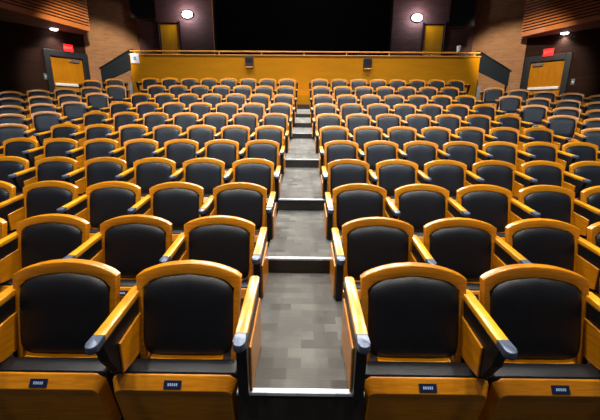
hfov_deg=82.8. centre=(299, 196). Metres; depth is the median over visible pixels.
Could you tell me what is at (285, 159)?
trim
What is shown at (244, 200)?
seat
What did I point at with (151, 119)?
seat
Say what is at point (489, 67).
guard
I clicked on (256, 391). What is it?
trim
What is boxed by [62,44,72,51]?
exit sign
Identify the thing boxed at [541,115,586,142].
seat
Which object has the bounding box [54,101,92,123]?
seat
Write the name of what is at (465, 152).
seat
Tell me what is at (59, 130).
seat
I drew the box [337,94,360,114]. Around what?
seat
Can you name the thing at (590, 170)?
seat
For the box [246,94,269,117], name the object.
seat
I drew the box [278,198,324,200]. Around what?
trim
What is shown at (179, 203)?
seat
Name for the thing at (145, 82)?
seat
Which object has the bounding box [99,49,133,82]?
guard
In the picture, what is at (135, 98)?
seat
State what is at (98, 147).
seat
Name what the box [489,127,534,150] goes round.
seat
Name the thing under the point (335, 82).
seat
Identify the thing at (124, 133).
seat
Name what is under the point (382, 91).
seat
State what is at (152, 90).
seat
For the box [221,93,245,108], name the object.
seat
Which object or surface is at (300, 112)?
step
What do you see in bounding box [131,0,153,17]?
grille
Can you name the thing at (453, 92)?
seat
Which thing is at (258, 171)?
seat
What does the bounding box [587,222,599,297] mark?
seat
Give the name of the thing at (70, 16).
trim
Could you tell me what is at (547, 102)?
seat
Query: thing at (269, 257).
trim
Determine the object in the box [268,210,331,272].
step
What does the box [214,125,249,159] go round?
seat
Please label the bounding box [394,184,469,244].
seat
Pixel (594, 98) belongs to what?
seat
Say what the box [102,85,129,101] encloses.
seat
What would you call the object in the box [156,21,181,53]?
door
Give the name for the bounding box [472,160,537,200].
seat
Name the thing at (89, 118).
seat
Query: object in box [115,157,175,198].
seat
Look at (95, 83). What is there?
seat
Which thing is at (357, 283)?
seat cushion
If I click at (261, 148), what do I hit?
seat
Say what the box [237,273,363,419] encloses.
step
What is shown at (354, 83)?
seat
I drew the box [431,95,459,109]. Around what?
seat
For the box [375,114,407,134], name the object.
seat
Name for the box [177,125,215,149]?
seat
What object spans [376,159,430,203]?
seat
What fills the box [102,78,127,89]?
seat
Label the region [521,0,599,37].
trim
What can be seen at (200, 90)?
seat
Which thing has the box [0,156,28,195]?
seat
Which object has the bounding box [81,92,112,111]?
seat
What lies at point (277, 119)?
seat
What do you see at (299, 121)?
step
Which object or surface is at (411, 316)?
seat
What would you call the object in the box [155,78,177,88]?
seat
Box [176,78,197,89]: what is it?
seat
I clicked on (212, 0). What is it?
trim
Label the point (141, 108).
seat
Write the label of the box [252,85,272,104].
seat
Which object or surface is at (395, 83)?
seat
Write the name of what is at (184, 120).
seat
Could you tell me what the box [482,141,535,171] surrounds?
seat
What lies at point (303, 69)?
wall
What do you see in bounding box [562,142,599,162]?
seat
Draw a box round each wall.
[0,20,85,93]
[84,0,139,89]
[130,55,479,96]
[137,0,477,55]
[471,0,526,94]
[520,28,599,97]
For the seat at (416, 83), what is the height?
0.890 m
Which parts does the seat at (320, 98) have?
frame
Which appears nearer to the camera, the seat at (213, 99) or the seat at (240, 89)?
the seat at (213, 99)
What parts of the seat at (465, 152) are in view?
frame, armrest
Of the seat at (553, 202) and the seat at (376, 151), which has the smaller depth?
the seat at (553, 202)
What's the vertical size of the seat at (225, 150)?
0.890 m
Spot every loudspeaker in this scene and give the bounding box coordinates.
[129,0,155,21]
[448,0,476,29]
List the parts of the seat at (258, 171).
armrest, frame, armrest, panel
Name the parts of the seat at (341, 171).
panel, armrest, frame, armrest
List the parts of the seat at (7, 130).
frame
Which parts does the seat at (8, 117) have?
frame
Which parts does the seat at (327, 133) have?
frame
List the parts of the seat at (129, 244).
armrest, panel, number plate, frame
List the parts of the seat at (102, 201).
armrest, panel, frame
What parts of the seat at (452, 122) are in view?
frame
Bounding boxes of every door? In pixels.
[42,48,90,92]
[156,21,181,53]
[420,22,446,55]
[521,52,572,95]
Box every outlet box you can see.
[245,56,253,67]
[363,58,371,68]
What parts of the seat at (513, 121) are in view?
frame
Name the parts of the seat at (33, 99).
frame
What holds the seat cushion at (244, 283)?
on the seat at (222, 239)
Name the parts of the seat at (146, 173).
armrest, panel, frame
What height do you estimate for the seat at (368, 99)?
0.890 m
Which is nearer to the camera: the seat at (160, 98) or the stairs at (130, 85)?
the seat at (160, 98)
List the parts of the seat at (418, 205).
frame, panel, armrest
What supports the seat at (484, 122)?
on the platform
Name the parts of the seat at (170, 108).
frame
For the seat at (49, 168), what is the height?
0.890 m
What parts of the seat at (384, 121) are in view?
frame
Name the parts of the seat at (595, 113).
frame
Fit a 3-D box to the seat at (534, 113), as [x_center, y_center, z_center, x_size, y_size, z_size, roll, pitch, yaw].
[4.993,-1.516,7.289,0.625,0.890,0.470,6,15,20]
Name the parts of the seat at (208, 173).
armrest, frame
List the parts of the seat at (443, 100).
frame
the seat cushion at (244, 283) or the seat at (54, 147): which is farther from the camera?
the seat at (54, 147)
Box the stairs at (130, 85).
[126,84,132,97]
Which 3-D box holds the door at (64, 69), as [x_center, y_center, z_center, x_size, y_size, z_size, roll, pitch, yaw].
[-7.877,-3.817,11.605,0.270,2.100,1.340,9,16,31]
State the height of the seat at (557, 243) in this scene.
0.890 m
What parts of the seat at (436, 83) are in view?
frame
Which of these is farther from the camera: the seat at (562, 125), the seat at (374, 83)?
the seat at (374, 83)
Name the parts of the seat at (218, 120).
frame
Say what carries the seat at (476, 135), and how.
on the platform
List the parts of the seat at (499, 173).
frame, panel, armrest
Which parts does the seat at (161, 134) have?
frame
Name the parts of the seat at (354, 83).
frame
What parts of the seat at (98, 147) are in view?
armrest, panel, frame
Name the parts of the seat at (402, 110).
frame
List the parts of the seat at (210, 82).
frame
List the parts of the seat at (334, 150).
frame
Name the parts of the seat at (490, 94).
frame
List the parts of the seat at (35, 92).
frame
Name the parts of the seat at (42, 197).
armrest, panel, frame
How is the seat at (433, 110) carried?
on the platform
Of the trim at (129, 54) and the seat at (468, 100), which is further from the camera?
the trim at (129, 54)
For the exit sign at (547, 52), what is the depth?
11.10 m
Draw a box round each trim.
[0,0,90,34]
[129,54,480,56]
[212,0,214,53]
[214,0,391,54]
[237,388,364,396]
[268,256,329,260]
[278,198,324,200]
[285,159,318,159]
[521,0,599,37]
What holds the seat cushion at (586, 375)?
on the seat at (552, 323)
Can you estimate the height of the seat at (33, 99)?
0.890 m
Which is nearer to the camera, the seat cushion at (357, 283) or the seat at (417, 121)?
the seat cushion at (357, 283)
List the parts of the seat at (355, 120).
frame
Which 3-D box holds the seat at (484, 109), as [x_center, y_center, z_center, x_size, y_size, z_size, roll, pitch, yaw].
[4.000,-1.519,7.271,0.564,0.890,0.447,1,14,0]
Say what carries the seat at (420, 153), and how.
on the platform
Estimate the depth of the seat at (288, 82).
9.99 m
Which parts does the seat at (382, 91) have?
frame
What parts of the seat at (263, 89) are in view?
frame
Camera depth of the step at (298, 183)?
4.13 m
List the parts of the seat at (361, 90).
frame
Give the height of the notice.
0.280 m
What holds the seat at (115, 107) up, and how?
on the platform
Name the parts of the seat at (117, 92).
frame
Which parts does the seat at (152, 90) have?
frame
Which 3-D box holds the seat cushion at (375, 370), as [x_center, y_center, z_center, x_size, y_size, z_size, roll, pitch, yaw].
[0.550,0.937,1.605,0.564,0.382,0.166,1,14,0]
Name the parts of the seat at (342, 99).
frame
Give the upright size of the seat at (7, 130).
0.890 m
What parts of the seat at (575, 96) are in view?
frame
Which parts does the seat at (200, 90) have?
frame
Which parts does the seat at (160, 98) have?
frame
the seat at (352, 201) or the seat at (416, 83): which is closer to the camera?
the seat at (352, 201)
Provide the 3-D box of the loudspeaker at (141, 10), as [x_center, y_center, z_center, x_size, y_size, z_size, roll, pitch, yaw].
[-5.140,-6.465,11.309,0.760,1.250,1.021,-2,14,-11]
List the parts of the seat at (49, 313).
armrest, panel, number plate, rail, frame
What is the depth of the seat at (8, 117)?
6.40 m
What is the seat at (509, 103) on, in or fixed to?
on the floor
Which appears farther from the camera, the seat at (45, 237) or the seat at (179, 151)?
the seat at (179, 151)
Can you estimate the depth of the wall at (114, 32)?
11.94 m
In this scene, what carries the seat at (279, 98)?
on the platform
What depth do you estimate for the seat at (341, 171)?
3.98 m
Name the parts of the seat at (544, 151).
frame, panel, armrest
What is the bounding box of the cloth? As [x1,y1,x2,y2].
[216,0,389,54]
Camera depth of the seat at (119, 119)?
6.54 m
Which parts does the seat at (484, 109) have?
frame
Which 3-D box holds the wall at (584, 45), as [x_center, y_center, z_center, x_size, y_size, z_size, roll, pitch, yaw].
[10.667,-4.287,7.999,0.250,7.800,9.500,-10,17,-35]
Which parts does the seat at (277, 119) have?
frame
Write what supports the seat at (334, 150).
on the platform
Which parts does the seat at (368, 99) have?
frame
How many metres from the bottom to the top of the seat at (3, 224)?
0.890 m
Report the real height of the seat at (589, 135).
0.890 m
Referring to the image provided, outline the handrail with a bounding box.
[129,50,480,55]
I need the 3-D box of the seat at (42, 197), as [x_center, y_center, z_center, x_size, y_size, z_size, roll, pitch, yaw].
[-2.333,0.335,3.072,0.564,0.890,0.447,1,14,0]
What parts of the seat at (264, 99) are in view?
frame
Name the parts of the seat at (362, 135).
frame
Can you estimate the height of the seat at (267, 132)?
0.890 m
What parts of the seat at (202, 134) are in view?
frame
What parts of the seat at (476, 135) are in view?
frame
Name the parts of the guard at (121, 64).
rail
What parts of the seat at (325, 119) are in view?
frame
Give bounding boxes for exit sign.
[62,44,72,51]
[543,48,554,56]
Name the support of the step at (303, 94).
on the floor
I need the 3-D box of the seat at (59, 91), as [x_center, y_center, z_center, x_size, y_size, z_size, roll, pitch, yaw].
[-5.989,-2.313,8.655,0.564,0.890,0.447,-4,15,-19]
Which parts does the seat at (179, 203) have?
armrest, panel, frame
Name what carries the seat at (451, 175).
on the platform
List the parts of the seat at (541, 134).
frame, panel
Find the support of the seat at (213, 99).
on the platform
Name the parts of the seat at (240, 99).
frame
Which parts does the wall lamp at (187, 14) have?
lamp glass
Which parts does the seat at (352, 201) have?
panel, armrest, frame, armrest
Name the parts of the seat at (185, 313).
armrest, panel, number plate, rail, frame, armrest, panel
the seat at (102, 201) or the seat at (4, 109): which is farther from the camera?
the seat at (4, 109)
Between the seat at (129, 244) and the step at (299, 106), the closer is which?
the seat at (129, 244)
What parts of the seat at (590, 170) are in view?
frame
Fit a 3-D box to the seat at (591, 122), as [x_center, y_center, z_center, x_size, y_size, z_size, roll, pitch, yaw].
[5.535,-0.990,6.259,0.564,0.890,0.447,6,15,20]
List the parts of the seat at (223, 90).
frame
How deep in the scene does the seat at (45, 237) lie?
2.35 m
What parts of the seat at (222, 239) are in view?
armrest, panel, frame, armrest, panel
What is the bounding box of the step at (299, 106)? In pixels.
[293,104,309,108]
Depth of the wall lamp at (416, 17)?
11.76 m
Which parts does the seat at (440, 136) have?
frame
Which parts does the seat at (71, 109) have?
frame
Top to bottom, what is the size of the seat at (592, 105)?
0.890 m
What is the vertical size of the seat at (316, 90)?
0.890 m
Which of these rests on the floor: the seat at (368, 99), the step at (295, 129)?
the step at (295, 129)
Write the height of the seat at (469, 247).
0.890 m
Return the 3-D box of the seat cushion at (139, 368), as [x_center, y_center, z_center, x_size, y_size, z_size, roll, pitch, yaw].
[-0.551,0.927,1.613,0.564,0.382,0.166,1,14,0]
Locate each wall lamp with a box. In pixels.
[181,9,193,19]
[410,13,422,22]
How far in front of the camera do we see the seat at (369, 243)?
2.33 m
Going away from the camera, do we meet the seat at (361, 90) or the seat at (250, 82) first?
the seat at (361, 90)
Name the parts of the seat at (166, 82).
frame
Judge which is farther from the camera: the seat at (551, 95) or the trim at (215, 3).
the trim at (215, 3)
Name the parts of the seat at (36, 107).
frame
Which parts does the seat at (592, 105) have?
frame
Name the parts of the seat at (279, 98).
frame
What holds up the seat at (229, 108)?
on the platform
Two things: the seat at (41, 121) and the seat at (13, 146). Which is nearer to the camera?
the seat at (13, 146)
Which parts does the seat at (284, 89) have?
frame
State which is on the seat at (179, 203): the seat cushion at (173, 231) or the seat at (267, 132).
the seat cushion at (173, 231)
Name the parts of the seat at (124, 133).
frame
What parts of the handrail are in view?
rail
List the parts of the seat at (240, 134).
frame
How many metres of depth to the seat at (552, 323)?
1.57 m
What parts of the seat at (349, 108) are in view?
frame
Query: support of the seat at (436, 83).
on the platform
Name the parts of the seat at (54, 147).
armrest, panel, frame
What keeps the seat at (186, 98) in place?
on the platform
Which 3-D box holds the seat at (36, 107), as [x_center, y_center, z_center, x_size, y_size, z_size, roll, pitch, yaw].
[-5.437,-1.512,7.160,0.564,0.890,0.447,-4,15,-19]
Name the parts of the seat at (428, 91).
frame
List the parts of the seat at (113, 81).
frame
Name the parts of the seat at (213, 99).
frame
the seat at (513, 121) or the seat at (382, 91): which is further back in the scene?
the seat at (382, 91)
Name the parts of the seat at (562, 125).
frame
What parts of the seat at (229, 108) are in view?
frame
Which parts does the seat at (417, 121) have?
frame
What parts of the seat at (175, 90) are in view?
frame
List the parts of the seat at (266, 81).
frame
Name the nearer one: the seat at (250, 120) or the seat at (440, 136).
the seat at (440, 136)
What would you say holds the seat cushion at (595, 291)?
on the seat at (557, 243)
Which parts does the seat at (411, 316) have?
panel, armrest, rail, frame, number plate, panel, armrest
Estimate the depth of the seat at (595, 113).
6.98 m
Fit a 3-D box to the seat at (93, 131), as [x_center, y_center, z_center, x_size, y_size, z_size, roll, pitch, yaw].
[-3.430,-0.755,5.697,0.564,0.890,0.447,1,14,0]
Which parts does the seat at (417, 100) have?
frame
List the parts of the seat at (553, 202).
frame, panel, armrest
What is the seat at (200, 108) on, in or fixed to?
on the platform
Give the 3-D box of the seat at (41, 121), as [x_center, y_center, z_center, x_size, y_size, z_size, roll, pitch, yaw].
[-4.845,-1.183,6.538,0.635,0.890,0.470,-4,15,-19]
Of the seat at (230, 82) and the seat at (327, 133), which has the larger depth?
the seat at (230, 82)
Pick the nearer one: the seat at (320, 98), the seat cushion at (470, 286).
the seat cushion at (470, 286)
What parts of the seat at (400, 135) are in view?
frame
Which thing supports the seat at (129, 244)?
on the floor
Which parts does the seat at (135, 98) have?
frame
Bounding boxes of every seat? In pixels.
[0,91,22,98]
[0,97,23,106]
[0,105,23,114]
[0,113,25,123]
[0,123,36,145]
[0,137,37,167]
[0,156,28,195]
[0,180,77,234]
[0,181,15,235]
[0,214,89,292]
[0,218,6,238]
[0,258,123,419]
[8,156,77,193]
[20,89,49,100]
[20,96,52,108]
[20,103,56,117]
[22,111,67,146]
[22,138,77,166]
[33,124,80,145]
[48,88,76,98]
[51,94,81,106]
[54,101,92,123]
[57,181,140,238]
[61,157,126,197]
[63,214,171,302]
[65,138,118,168]
[69,124,113,147]
[70,111,108,130]
[75,86,101,97]
[78,80,101,88]
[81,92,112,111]
[84,260,261,419]
[99,102,132,117]
[101,112,138,131]
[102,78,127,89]
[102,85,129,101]
[105,124,147,147]
[108,138,158,169]
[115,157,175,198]
[122,93,150,106]
[127,102,158,118]
[127,182,203,243]
[133,112,168,131]
[135,78,158,92]
[140,85,165,97]
[141,124,181,148]
[147,93,174,107]
[152,139,198,170]
[154,102,184,118]
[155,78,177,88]
[159,215,267,312]
[162,85,186,97]
[164,112,198,132]
[169,158,224,203]
[171,93,198,107]
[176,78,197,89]
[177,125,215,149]
[182,102,211,119]
[185,85,208,98]
[195,139,238,174]
[196,78,216,89]
[196,93,221,107]
[196,112,227,133]
[198,182,276,248]
[207,85,229,98]
[210,102,237,119]
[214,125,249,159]
[216,78,236,89]
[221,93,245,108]
[223,158,281,226]
[227,113,257,140]
[229,85,251,98]
[236,78,255,94]
[238,102,264,131]
[239,139,284,194]
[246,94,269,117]
[250,125,288,165]
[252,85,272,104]
[257,78,275,95]
[259,113,292,145]
[266,103,294,130]
[271,94,296,117]
[274,85,297,103]
[277,78,297,88]
[309,79,329,88]
[309,86,332,102]
[310,94,335,112]
[310,103,339,130]
[312,113,344,150]
[315,126,353,169]
[319,140,364,195]
[321,159,377,227]
[324,183,399,247]
[330,217,436,303]
[331,79,349,98]
[333,86,354,104]
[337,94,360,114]
[340,103,367,126]
[341,262,517,419]
[346,113,376,141]
[350,79,369,94]
[353,126,389,152]
[355,86,376,99]
[360,94,384,109]
[364,140,407,174]
[367,103,394,120]
[370,79,390,90]
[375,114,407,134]
[376,86,398,99]
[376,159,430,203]
[384,94,409,109]
[387,126,425,150]
[389,79,410,90]
[393,104,422,120]
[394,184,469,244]
[397,86,421,99]
[403,141,449,172]
[405,114,439,134]
[408,79,430,90]
[408,95,434,109]
[419,86,443,99]
[420,104,450,120]
[421,126,461,150]
[423,217,530,301]
[424,160,483,200]
[428,79,450,90]
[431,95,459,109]
[435,114,470,134]
[440,87,465,99]
[443,141,492,171]
[446,104,478,120]
[447,80,470,94]
[455,95,484,109]
[455,127,497,150]
[456,184,540,240]
[465,114,502,134]
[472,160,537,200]
[473,104,506,120]
[478,263,599,419]
[479,87,507,105]
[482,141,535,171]
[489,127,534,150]
[494,95,526,114]
[494,114,534,134]
[505,218,599,296]
[508,89,534,100]
[516,104,554,126]
[518,185,599,239]
[521,160,590,198]
[522,142,578,171]
[523,127,570,150]
[526,97,556,110]
[533,91,561,102]
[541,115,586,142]
[552,107,588,121]
[555,99,588,112]
[560,93,590,104]
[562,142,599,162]
[569,161,599,200]
[573,128,599,150]
[581,186,599,208]
[583,118,599,128]
[585,101,599,110]
[585,109,599,118]
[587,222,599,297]
[588,95,599,101]
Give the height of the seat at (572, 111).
0.890 m
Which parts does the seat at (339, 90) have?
frame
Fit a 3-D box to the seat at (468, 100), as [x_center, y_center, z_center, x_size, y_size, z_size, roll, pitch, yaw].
[4.010,-1.971,8.127,0.564,0.890,0.447,1,14,0]
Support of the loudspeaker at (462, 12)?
attached to the wall at (196, 32)
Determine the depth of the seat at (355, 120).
6.51 m
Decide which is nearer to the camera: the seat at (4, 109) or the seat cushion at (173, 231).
the seat cushion at (173, 231)
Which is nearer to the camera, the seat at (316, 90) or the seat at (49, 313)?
the seat at (49, 313)
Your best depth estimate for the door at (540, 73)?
11.28 m
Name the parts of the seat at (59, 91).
frame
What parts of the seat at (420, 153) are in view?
frame, armrest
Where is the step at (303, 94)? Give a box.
[293,89,312,104]
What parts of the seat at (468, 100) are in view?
frame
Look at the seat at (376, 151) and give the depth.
4.86 m
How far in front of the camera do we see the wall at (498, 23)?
11.86 m
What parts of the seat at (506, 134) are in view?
frame, panel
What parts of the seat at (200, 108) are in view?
frame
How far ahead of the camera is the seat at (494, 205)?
3.08 m
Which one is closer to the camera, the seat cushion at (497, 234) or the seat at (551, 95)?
the seat cushion at (497, 234)
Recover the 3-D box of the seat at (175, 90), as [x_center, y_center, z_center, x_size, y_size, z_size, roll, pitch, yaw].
[-3.305,-2.527,9.067,0.564,0.890,0.447,1,14,0]
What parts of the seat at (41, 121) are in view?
frame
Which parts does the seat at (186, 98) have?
frame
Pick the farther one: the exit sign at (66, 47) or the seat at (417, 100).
the exit sign at (66, 47)
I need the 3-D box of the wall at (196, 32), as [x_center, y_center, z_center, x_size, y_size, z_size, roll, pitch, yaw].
[0.186,-5.405,12.178,11.800,7.800,0.250,1,14,0]
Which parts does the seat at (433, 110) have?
frame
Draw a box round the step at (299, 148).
[285,138,318,167]
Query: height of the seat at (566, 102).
0.890 m
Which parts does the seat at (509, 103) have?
frame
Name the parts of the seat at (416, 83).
frame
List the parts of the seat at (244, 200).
armrest, frame, armrest, panel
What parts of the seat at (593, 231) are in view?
frame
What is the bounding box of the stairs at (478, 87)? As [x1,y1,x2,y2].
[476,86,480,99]
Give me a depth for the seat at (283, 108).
7.34 m
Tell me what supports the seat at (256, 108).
on the platform
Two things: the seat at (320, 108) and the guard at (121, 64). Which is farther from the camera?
the guard at (121, 64)
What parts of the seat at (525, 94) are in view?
frame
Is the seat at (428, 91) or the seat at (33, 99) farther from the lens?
the seat at (428, 91)
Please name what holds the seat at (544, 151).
on the platform
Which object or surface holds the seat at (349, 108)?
on the platform
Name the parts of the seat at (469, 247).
frame, panel, armrest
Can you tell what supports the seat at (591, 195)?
on the platform
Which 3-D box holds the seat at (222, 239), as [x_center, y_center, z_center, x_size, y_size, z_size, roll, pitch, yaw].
[-0.551,0.615,2.312,0.635,0.890,0.470,1,14,0]
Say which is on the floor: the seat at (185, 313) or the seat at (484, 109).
the seat at (185, 313)
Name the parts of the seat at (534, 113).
frame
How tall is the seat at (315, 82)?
0.890 m
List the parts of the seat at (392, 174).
frame, armrest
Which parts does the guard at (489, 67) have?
rail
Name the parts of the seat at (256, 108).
frame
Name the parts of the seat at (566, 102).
frame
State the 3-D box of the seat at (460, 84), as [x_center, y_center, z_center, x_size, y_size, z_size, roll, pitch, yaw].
[4.604,-2.959,9.916,0.564,0.890,0.447,1,14,0]
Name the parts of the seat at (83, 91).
frame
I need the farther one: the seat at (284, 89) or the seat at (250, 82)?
the seat at (250, 82)
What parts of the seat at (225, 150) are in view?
frame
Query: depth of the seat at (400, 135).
5.70 m
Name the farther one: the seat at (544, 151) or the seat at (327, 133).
the seat at (327, 133)
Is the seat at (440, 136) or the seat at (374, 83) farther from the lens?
the seat at (374, 83)
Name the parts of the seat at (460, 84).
frame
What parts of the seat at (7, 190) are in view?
frame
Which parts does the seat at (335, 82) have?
frame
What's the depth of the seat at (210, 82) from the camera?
10.01 m
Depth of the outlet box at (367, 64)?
10.16 m
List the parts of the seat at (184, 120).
frame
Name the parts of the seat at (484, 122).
frame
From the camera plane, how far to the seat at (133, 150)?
4.89 m
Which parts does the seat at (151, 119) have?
frame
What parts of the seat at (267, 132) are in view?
frame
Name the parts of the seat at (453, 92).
frame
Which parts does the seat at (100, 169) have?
armrest, panel, frame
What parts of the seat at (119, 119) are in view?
frame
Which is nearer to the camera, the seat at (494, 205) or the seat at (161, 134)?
the seat at (494, 205)
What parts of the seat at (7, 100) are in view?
frame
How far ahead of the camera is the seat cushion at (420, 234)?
3.02 m
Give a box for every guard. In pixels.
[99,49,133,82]
[476,51,511,91]
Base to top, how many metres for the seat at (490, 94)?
0.890 m
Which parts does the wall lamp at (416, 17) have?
lamp glass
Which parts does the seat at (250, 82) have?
frame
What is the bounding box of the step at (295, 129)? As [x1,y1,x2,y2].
[290,127,314,137]
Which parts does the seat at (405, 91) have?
frame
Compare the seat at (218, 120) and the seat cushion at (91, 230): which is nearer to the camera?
the seat cushion at (91, 230)
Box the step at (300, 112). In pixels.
[295,109,309,116]
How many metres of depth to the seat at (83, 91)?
8.85 m
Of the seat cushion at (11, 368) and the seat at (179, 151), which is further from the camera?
the seat at (179, 151)
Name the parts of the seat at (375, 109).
frame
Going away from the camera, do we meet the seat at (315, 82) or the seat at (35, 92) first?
the seat at (35, 92)
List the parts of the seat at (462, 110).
frame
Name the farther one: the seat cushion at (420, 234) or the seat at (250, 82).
the seat at (250, 82)
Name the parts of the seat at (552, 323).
frame, rail, number plate, panel, armrest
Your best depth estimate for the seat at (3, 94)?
8.36 m
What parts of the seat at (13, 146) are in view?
frame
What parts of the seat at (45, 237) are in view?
armrest, panel, frame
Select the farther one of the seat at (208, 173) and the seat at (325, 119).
the seat at (325, 119)
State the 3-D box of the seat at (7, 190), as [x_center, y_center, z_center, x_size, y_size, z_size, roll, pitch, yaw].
[-2.918,0.330,3.076,0.564,0.890,0.447,1,14,0]
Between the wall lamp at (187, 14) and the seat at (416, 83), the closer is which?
the seat at (416, 83)
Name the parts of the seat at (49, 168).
armrest, panel, frame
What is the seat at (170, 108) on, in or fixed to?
on the platform
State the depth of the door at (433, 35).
12.02 m
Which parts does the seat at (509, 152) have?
frame, panel, armrest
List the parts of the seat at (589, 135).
frame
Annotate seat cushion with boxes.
[0,278,12,285]
[0,357,123,419]
[90,229,99,232]
[113,358,237,379]
[120,279,136,286]
[172,230,191,233]
[241,281,248,287]
[343,282,359,290]
[365,361,488,380]
[406,232,423,236]
[453,283,479,290]
[487,363,599,392]
[496,233,504,236]
[571,284,598,293]
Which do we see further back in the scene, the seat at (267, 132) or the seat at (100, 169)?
the seat at (267, 132)
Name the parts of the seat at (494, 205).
frame, panel, armrest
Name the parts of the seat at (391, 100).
frame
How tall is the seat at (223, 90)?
0.890 m
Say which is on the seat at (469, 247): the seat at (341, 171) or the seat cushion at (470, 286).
the seat cushion at (470, 286)
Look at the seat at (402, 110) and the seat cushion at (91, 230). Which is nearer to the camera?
the seat cushion at (91, 230)
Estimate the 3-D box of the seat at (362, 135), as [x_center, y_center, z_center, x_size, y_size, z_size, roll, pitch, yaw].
[1.166,-0.713,5.664,0.564,0.890,0.447,1,14,0]
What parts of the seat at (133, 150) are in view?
armrest, frame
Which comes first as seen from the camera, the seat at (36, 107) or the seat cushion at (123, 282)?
the seat cushion at (123, 282)
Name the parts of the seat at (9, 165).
frame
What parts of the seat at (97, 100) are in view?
frame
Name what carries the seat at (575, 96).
on the floor
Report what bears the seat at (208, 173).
on the platform
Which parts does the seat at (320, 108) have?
frame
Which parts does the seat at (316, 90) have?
frame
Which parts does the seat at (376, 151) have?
frame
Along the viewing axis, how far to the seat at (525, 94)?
8.82 m
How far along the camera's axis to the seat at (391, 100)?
8.18 m
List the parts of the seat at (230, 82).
frame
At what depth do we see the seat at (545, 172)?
3.96 m
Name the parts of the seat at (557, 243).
frame, panel, armrest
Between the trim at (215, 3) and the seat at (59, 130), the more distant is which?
the trim at (215, 3)
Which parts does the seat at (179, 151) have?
armrest, frame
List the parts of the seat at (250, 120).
frame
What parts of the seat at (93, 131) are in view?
panel, frame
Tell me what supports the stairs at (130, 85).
on the floor
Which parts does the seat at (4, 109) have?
frame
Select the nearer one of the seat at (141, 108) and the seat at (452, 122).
the seat at (452, 122)
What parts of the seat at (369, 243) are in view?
panel, armrest, frame, panel, armrest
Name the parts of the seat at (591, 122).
frame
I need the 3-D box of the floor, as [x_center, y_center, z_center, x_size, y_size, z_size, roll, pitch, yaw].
[0.038,0.271,5.736,28.000,0.100,19.000,1,14,0]
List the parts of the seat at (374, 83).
frame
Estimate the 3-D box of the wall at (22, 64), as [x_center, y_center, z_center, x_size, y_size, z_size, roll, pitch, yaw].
[-10.085,-4.415,7.902,0.250,7.800,9.500,9,16,31]
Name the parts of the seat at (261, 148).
frame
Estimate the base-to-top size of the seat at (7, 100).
0.890 m
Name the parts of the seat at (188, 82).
frame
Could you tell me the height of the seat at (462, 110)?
0.890 m
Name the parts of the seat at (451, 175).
frame, armrest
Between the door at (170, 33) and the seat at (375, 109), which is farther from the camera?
the door at (170, 33)
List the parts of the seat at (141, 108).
frame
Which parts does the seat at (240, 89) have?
frame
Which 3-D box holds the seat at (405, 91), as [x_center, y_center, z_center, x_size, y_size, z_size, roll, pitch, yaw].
[2.877,-2.471,9.023,0.564,0.890,0.447,1,14,0]
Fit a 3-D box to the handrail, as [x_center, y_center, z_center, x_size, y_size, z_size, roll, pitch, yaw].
[0.132,-4.301,10.212,10.520,0.116,0.060,1,14,0]
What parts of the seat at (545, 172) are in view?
frame, panel, armrest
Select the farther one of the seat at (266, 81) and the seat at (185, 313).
the seat at (266, 81)
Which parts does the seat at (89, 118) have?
frame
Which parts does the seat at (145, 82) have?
frame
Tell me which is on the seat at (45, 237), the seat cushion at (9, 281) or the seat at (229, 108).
the seat cushion at (9, 281)
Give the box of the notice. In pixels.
[130,53,138,62]
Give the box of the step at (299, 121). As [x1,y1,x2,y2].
[293,117,315,126]
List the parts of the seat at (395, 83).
frame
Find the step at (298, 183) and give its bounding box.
[278,167,324,210]
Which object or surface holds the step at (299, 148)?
on the floor
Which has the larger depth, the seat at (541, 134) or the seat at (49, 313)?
the seat at (541, 134)
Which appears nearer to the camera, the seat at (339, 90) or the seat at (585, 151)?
the seat at (585, 151)
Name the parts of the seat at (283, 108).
frame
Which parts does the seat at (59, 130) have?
frame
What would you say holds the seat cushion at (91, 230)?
on the seat at (102, 201)
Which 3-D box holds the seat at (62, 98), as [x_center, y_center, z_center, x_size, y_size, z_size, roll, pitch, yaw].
[-5.447,-1.962,8.016,0.564,0.890,0.447,-4,15,-19]
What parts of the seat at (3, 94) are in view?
frame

